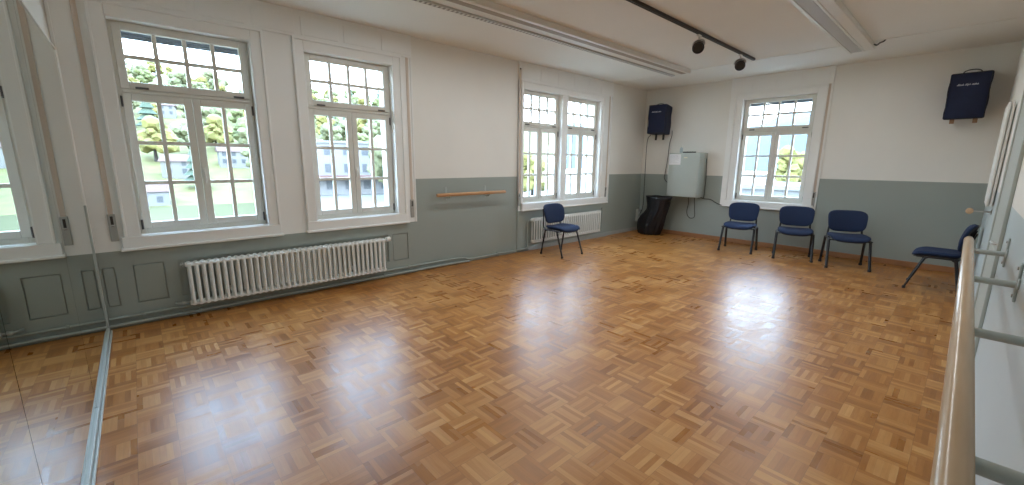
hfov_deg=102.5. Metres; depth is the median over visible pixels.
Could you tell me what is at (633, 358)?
floor
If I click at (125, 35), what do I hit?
roller shutter
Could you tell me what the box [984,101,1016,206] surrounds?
heater
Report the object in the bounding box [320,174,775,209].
ground
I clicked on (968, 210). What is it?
wooden peg
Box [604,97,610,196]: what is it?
strap
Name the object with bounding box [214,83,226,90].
tree
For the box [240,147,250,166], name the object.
tree
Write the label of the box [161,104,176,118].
house
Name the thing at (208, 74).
tree
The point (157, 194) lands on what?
house
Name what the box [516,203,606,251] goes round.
wainscot
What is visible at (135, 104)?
tree
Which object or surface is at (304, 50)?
window
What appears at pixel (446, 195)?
ballet barre
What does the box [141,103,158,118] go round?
tree
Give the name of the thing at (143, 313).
pipe
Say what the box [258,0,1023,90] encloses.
ceiling
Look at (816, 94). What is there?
window
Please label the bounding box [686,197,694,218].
power cord
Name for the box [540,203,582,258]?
chair
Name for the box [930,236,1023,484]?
ballet barre
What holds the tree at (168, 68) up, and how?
on the terrain at (185, 194)
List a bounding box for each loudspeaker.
[647,103,672,139]
[942,69,994,123]
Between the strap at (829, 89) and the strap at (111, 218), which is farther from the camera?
the strap at (829, 89)
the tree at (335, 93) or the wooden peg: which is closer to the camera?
the wooden peg
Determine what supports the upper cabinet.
attached to the wall at (890, 155)
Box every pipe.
[109,248,526,320]
[110,260,469,327]
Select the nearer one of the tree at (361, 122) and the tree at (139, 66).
the tree at (361, 122)
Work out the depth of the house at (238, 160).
137.86 m
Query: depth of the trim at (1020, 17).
5.15 m
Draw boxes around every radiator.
[175,236,390,304]
[526,210,600,248]
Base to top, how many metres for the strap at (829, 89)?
2.120 m
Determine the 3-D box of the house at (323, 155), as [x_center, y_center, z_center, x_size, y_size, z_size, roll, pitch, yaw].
[-29.789,-11.544,70.486,17.600,11.150,10.900,-4,12,-24]
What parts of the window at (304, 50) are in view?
sash, sash, frame, sill, sash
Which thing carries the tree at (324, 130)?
on the terrain at (185, 194)
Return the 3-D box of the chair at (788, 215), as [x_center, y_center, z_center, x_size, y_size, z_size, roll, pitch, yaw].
[4.590,-0.159,6.673,0.546,0.824,0.535,7,13,32]
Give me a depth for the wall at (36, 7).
2.90 m
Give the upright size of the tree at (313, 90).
13.231 m
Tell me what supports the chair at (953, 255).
on the floor
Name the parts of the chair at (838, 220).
leg, leg, backrest, seat, leg, leg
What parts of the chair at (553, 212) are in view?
leg, backrest, leg, seat, leg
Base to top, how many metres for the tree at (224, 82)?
14.192 m
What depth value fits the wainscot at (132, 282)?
3.95 m
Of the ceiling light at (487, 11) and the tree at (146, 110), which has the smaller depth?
the ceiling light at (487, 11)
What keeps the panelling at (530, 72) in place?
attached to the wall at (465, 102)
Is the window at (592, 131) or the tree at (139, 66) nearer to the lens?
the window at (592, 131)
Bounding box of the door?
[974,90,1023,355]
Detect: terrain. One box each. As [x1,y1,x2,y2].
[129,74,552,206]
[524,113,809,171]
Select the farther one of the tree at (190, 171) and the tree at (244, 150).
the tree at (244, 150)
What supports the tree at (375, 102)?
on the terrain at (185, 194)
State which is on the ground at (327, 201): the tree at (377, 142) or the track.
the tree at (377, 142)
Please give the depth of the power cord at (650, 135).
9.14 m
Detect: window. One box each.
[83,0,283,251]
[291,36,409,232]
[520,80,607,210]
[721,84,828,210]
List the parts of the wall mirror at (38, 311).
rail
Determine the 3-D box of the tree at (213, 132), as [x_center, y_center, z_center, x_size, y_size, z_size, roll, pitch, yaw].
[-111.968,-41.268,156.370,10.051,14.457,11.005,-6,13,-29]
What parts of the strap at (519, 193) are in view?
winder plate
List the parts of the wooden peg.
knob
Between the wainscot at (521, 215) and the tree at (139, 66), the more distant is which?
the tree at (139, 66)
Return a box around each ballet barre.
[436,186,505,199]
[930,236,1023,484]
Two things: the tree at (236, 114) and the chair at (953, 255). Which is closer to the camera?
the chair at (953, 255)
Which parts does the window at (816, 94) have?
sash, sill, frame, sash, sash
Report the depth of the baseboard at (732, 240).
6.90 m
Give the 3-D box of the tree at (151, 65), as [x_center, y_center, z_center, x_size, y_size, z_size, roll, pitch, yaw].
[-241.397,-117.511,277.877,9.759,12.820,8.913,-6,13,-29]
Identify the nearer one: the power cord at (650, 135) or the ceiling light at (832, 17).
the ceiling light at (832, 17)
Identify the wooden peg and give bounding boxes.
[965,208,991,214]
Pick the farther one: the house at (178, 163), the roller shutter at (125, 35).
the house at (178, 163)
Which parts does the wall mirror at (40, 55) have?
trim, edge trim, edge trim, rail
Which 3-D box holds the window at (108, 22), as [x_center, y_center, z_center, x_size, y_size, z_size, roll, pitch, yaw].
[-3.097,-1.046,4.006,1.300,2.077,0.442,-9,15,-41]
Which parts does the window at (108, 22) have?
sash, sash, frame, sill, handle, sash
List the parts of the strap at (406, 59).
winder plate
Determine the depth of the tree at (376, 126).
195.63 m
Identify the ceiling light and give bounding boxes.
[413,0,690,76]
[789,0,875,53]
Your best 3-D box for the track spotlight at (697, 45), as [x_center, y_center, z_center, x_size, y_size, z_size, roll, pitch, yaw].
[2.226,-2.362,4.904,0.142,0.220,0.186,4,12,18]
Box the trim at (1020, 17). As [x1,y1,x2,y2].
[613,17,1023,82]
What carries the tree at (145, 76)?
on the terrain at (185, 194)
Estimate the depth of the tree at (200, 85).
237.04 m
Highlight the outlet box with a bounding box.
[635,209,640,220]
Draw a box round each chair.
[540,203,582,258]
[717,202,759,253]
[772,206,814,262]
[818,210,872,271]
[902,224,979,296]
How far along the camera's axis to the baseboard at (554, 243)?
8.09 m
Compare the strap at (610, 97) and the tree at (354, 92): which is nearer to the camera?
the strap at (610, 97)
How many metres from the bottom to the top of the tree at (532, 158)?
7.808 m
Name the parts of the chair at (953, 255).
leg, seat, seat rail, leg, backrest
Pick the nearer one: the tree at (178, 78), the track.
the track
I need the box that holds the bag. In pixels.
[637,195,672,234]
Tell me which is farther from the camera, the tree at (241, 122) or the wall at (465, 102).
the tree at (241, 122)
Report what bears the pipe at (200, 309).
attached to the wall at (465, 102)
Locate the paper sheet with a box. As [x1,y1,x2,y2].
[669,154,680,164]
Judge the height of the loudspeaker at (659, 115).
0.745 m
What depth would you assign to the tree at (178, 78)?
247.14 m
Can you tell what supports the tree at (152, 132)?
on the terrain at (185, 194)
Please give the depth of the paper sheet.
8.27 m
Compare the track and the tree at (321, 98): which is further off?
the tree at (321, 98)
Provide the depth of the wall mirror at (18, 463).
1.17 m
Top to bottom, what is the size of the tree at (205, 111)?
15.814 m
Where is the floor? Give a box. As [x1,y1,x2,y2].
[95,230,955,484]
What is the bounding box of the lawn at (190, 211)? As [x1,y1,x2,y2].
[149,203,255,220]
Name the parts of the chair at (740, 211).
leg, leg, seat, backrest, leg, leg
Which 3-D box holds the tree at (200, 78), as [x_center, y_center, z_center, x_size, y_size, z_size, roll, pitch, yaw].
[-190.474,-93.518,249.821,12.051,15.832,11.007,-10,15,-42]
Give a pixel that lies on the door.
(1016, 152)
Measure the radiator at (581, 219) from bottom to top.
0.517 m
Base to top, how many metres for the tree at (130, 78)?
10.007 m
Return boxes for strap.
[69,0,118,241]
[405,57,413,216]
[518,68,521,205]
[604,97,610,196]
[811,83,831,206]
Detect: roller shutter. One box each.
[121,31,237,55]
[751,99,811,106]
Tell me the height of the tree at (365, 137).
9.798 m
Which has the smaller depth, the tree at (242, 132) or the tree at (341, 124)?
the tree at (242, 132)
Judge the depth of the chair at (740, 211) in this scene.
7.26 m
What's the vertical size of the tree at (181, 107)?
12.618 m
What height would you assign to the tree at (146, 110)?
18.685 m
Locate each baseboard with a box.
[528,226,636,249]
[661,229,959,273]
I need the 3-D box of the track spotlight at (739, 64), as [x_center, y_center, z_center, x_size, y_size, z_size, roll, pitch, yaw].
[3.204,-2.525,5.774,0.142,0.220,0.186,4,12,18]
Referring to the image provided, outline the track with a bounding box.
[626,0,754,60]
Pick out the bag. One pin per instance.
(651, 221)
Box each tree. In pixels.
[128,75,139,82]
[129,64,147,78]
[132,101,141,109]
[133,68,155,82]
[136,102,157,125]
[137,115,179,161]
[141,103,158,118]
[145,62,164,76]
[165,66,176,76]
[167,70,191,86]
[169,122,189,149]
[176,105,185,117]
[184,146,193,179]
[186,75,208,88]
[191,81,207,88]
[200,69,212,89]
[201,107,227,125]
[203,114,233,142]
[208,78,228,89]
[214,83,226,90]
[228,109,242,122]
[231,116,245,140]
[237,127,247,143]
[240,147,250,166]
[312,89,318,98]
[315,116,335,134]
[318,97,328,101]
[319,123,342,140]
[325,91,338,100]
[337,120,345,140]
[344,89,356,99]
[357,119,367,134]
[358,97,370,105]
[358,133,368,141]
[362,120,380,137]
[367,134,383,183]
[371,97,379,106]
[523,150,550,195]
[775,145,804,181]
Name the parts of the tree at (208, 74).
crown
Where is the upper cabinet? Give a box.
[666,153,707,197]
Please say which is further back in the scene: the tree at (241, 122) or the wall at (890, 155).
the tree at (241, 122)
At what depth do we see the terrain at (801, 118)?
492.95 m
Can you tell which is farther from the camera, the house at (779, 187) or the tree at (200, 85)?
the tree at (200, 85)
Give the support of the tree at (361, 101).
on the terrain at (185, 194)
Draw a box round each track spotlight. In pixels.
[692,34,704,53]
[734,54,745,70]
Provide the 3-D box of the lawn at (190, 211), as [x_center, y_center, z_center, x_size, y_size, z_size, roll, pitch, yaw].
[-94.061,-7.381,89.171,500.000,0.200,242.000,-9,15,-41]
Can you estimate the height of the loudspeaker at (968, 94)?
0.679 m
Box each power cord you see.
[639,135,650,213]
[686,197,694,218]
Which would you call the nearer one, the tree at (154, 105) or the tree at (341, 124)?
the tree at (154, 105)
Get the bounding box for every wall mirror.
[0,0,102,484]
[0,313,41,484]
[13,0,112,411]
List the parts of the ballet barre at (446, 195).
rail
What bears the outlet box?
attached to the wall at (465, 102)
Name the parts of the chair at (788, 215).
leg, seat, backrest, leg, leg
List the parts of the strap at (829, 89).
winder plate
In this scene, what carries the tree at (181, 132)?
on the terrain at (185, 194)
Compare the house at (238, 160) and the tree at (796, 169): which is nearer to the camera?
the tree at (796, 169)
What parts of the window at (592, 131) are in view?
sash, frame, sash, sash, sill, sash, frame, sash, sash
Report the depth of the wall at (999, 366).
1.72 m
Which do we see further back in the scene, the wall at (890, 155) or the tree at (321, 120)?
the tree at (321, 120)
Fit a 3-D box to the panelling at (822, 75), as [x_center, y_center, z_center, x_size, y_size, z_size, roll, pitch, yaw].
[4.603,-1.764,7.282,0.042,2.341,1.545,-9,15,-41]
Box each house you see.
[145,184,170,205]
[158,154,189,178]
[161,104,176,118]
[215,147,248,167]
[316,140,383,194]
[741,181,800,197]
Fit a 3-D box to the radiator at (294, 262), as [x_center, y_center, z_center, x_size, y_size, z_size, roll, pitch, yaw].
[-2.382,0.268,4.593,2.193,0.438,0.154,-9,15,-41]
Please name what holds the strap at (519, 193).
attached to the panelling at (530, 72)
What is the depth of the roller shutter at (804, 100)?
7.26 m
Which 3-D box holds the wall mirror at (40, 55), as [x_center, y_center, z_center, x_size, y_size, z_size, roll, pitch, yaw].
[-3.007,-0.238,2.823,0.041,2.338,1.606,-9,15,-41]
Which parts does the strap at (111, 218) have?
winder plate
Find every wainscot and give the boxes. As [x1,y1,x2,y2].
[95,221,418,329]
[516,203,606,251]
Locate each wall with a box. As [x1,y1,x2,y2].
[23,0,50,40]
[44,7,646,294]
[639,41,1022,267]
[974,40,1023,484]
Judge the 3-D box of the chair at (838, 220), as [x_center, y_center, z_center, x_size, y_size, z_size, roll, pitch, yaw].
[4.999,-0.049,6.127,0.546,0.824,0.535,6,12,27]
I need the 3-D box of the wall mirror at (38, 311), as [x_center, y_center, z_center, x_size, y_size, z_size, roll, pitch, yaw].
[-1.979,-0.013,1.710,0.041,2.338,1.453,-9,15,-41]
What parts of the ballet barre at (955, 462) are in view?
rail, bracket arm, bracket arm, bracket arm, bracket arm, wall plate, wall plate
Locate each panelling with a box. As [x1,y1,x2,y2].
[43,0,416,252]
[517,61,613,210]
[720,65,836,209]
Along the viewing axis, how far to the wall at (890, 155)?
6.24 m

